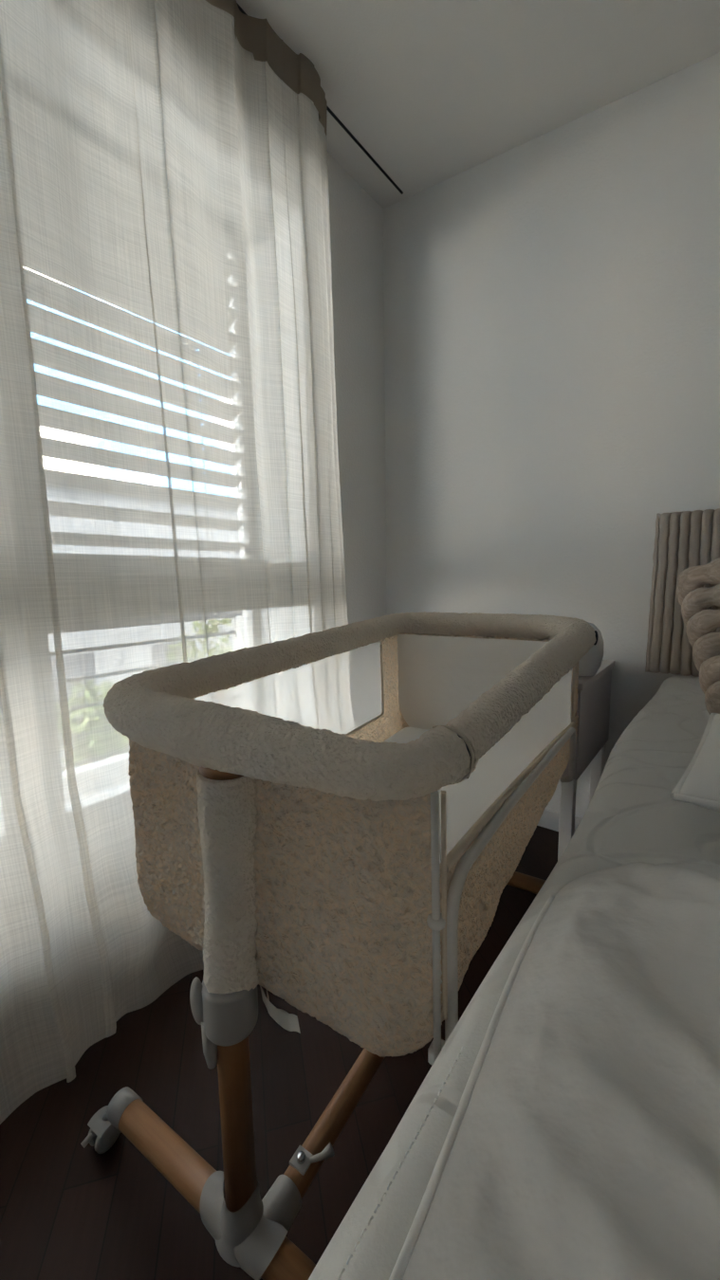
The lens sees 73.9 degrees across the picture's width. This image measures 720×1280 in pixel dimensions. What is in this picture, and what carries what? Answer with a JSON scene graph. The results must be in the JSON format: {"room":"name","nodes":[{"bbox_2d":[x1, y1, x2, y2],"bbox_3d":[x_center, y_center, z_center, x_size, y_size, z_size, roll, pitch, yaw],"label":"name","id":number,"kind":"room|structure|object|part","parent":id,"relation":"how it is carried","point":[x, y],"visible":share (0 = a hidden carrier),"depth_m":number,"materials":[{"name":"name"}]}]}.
{"room":"bedroom","nodes":[
{"label":"bedroom","id":0,"kind":"room"},
{"bbox_2d":[0,825,558,1279],"bbox_3d":[0.168,1.077,-0.352,3.965,0.120,4.620,5,9,38],"label":"floor","id":1,"kind":"structure","parent":0,"point":[69,1211],"depth_m":0.84,"materials":[{"name":"brown wood"}]},
{"bbox_2d":[81,611,598,1279],"bbox_3d":[0.115,0.407,1.036,0.716,0.861,1.118,4,9,32],"label":"crib","id":2,"kind":"object","parent":1,"relation":"on","point":[302,866],"visible":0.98,"depth_m":0.59,"materials":[{"name":"beige fabric"}]},
{"bbox_2d":[87,1105,110,1138],"bbox_3d":[-0.441,0.843,0.834,0.040,0.034,0.044,4,9,32],"label":"caster wheel","id":3,"kind":"object","parent":2,"relation":"attached to","point":[100,1126],"depth_m":0.82,"materials":[{"name":"grey plastic"}]},
{"bbox_3d":[-0.426,0.817,0.828,0.042,0.040,0.018,0,7,7],"label":"stem","id":4,"kind":"part","parent":2,"relation":"part of","materials":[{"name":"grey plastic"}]},
{"bbox_3d":[-0.143,0.297,0.616,0.514,0.352,0.048,4,9,32],"label":"panel","id":5,"kind":"part","parent":2,"relation":"part of","materials":[{"name":"beige fabric"}]},
{"bbox_3d":[-0.088,0.786,0.724,0.028,0.005,0.026,4,9,32],"label":"latch plate","id":6,"kind":"part","parent":2,"relation":"part of","materials":[{"name":"grey plastic"}]},
{"bbox_3d":[-0.058,0.776,0.725,0.037,0.020,0.016,-2,7,-10],"label":"latch lever","id":7,"kind":"part","parent":2,"relation":"part of","materials":[{"name":"grey plastic"}]},
{"bbox_3d":[0.098,0.032,0.995,0.610,0.107,1.118,4,9,32],"label":"padded rail","id":8,"kind":"part","parent":2,"relation":"part of","materials":[{"name":"beige fabric"}]},
{"bbox_3d":[-0.065,0.331,1.131,0.112,0.152,0.906,4,9,32],"label":"panel","id":9,"kind":"part","parent":2,"relation":"part of","materials":[{"name":"beige fabric"}]},
{"bbox_3d":[0.094,0.102,1.454,0.001,0.231,0.135,4,9,32],"label":"corner panel","id":10,"kind":"part","parent":2,"relation":"part of","materials":[{"name":"beige fabric"}]},
{"bbox_3d":[0.077,0.297,0.483,0.008,0.305,0.018,4,9,32],"label":"corner post","id":11,"kind":"part","parent":2,"relation":"part of","materials":[{"name":"white metal"}]},
{"bbox_2d":[384,726,543,992],"bbox_3d":[0.112,0.366,1.027,0.464,0.086,0.845,4,9,32],"label":"mesh panel","id":12,"kind":"object","parent":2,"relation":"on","point":[466,800],"visible":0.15,"depth_m":1.07,"materials":[{"name":"white fabric"}]},
{"bbox_3d":[0.349,0.163,1.382,0.514,0.352,0.048,4,9,32],"label":"panel","id":13,"kind":"part","parent":2,"relation":"part of","materials":[{"name":"beige fabric"}]},
{"bbox_3d":[0.283,0.301,0.901,0.111,0.258,0.911,4,9,32],"label":"panel","id":14,"kind":"part","parent":2,"relation":"part of","materials":[{"name":"beige fabric"}]},
{"bbox_3d":[0.286,0.294,0.801,0.031,0.203,0.749,4,9,32],"label":"guard rail","id":15,"kind":"part","parent":2,"relation":"part of","materials":[{"name":"white metal"}]},
{"bbox_3d":[0.324,0.048,0.838,0.074,0.094,0.876,4,9,32],"label":"rail","id":16,"kind":"part","parent":2,"relation":"part of","materials":[{"name":"beige fabric"}]},
{"bbox_3d":[0.533,0.102,1.187,0.001,0.178,0.108,4,9,32],"label":"corner panel","id":17,"kind":"part","parent":2,"relation":"part of","materials":[{"name":"beige fabric"}]},
{"bbox_2d":[557,659,614,860],"bbox_3d":[0.546,0.414,1.664,0.500,0.675,0.452,5,9,38],"label":"nightstand","id":18,"kind":"object","parent":1,"relation":"on","point":[594,692],"visible":0.2,"depth_m":1.42,"materials":[{"name":"paint"}]},
{"bbox_3d":[0.608,0.587,1.409,0.036,0.395,0.036,5,9,38],"label":"leg","id":19,"kind":"part","parent":18,"relation":"part of","materials":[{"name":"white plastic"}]},
{"bbox_3d":[0.413,0.249,1.475,0.476,0.235,0.012,5,9,38],"label":"drawer","id":20,"kind":"part","parent":18,"relation":"part of","materials":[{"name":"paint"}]},
{"bbox_2d":[578,621,603,676],"bbox_3d":[0.654,0.024,1.409,0.114,0.160,0.114,5,9,38],"label":"night light","id":21,"kind":"object","parent":18,"relation":"on","point":[589,664],"visible":0.39,"depth_m":1.36,"materials":[{"name":"white plastic"}]},
{"bbox_3d":[0.838,0.545,1.702,0.036,0.395,0.036,5,9,38],"label":"leg","id":22,"kind":"part","parent":18,"relation":"part of","materials":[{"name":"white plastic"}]},
{"bbox_3d":[0.935,0.756,0.010,1.540,0.400,2.600,5,9,38],"label":"bed base","id":23,"kind":"object","parent":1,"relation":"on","visible":0},
{"bbox_2d":[308,675,719,1279],"bbox_3d":[0.836,0.419,0.041,1.677,0.261,2.600,5,9,38],"label":"mattress","id":24,"kind":"object","parent":23,"relation":"on","point":[630,815],"visible":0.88,"depth_m":0.51,"materials":[{"name":"white fabric"}]},
{"bbox_2d":[388,861,719,1279],"bbox_3d":[0.206,0.276,-0.115,0.742,0.083,1.118,5,9,38],"label":"duvet","id":25,"kind":"object","parent":24,"relation":"on","point":[581,1142],"visible":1,"depth_m":0.24,"materials":[{"name":"white fabric"}]},
{"bbox_2d":[644,508,719,676],"bbox_3d":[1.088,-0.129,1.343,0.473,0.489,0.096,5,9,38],"label":"headboard","id":26,"kind":"object","parent":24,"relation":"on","point":[684,539],"visible":0.7,"depth_m":1.43,"materials":[{"name":"beige fabric"}]},
{"bbox_2d":[669,713,719,811],"bbox_3d":[0.678,0.166,0.549,0.487,0.114,0.427,5,10,41],"label":"pillow","id":27,"kind":"object","parent":24,"relation":"on","point":[699,785],"visible":1,"depth_m":0.57,"materials":[{"name":"white fabric"}]},
{"bbox_2d":[676,558,719,714],"bbox_3d":[0.866,-0.025,0.894,0.469,0.410,0.213,2,8,22],"label":"cushion","id":28,"kind":"object","parent":24,"relation":"on","point":[696,601],"visible":0.98,"depth_m":0.94,"materials":[{"name":"fabric"}]},
{"bbox_2d":[327,152,386,728],"bbox_3d":[-1.384,-0.397,0.663,0.515,2.600,4.220,5,9,38],"label":"wall","id":29,"kind":"structure","parent":0,"point":[356,219],"depth_m":1.98,"materials":[{"name":"white paint"}]},
{"bbox_2d":[232,0,719,208],"bbox_3d":[0.107,-1.392,-0.651,4.015,0.544,4.620,5,9,38],"label":"ceiling","id":30,"kind":"structure","parent":0,"point":[433,91],"depth_m":1.39,"materials":[{"name":"white paint"}]},
{"bbox_2d":[0,0,355,1124],"bbox_3d":[-0.658,-0.374,0.833,0.198,2.480,2.074,5,9,38],"label":"sheer curtain","id":31,"kind":"object","parent":30,"relation":"hanging from","point":[170,488],"visible":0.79,"depth_m":1.08,"materials":[{"name":"fabric"}]},
{"bbox_2d":[237,3,402,194],"bbox_3d":[-0.750,-1.613,0.738,0.007,0.004,2.985,5,9,38],"label":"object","id":32,"kind":"structure","parent":30,"relation":"attached to","point":[332,114],"depth_m":1.69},
{"bbox_2d":[383,52,719,818],"bbox_3d":[1.484,-0.515,1.218,4.015,2.600,0.200,5,9,38],"label":"wall","id":33,"kind":"structure","parent":0,"point":[552,301],"depth_m":1.66,"materials":[{"name":"white paint"}]},
{"bbox_2d":[536,808,582,831],"bbox_3d":[1.498,0.753,1.247,3.465,0.074,0.014,5,9,38],"label":"baseboard","id":34,"kind":"structure","parent":33,"relation":"attached to","point":[549,818],"depth_m":1.83,"materials":[{"name":"white paint"}]}
]}

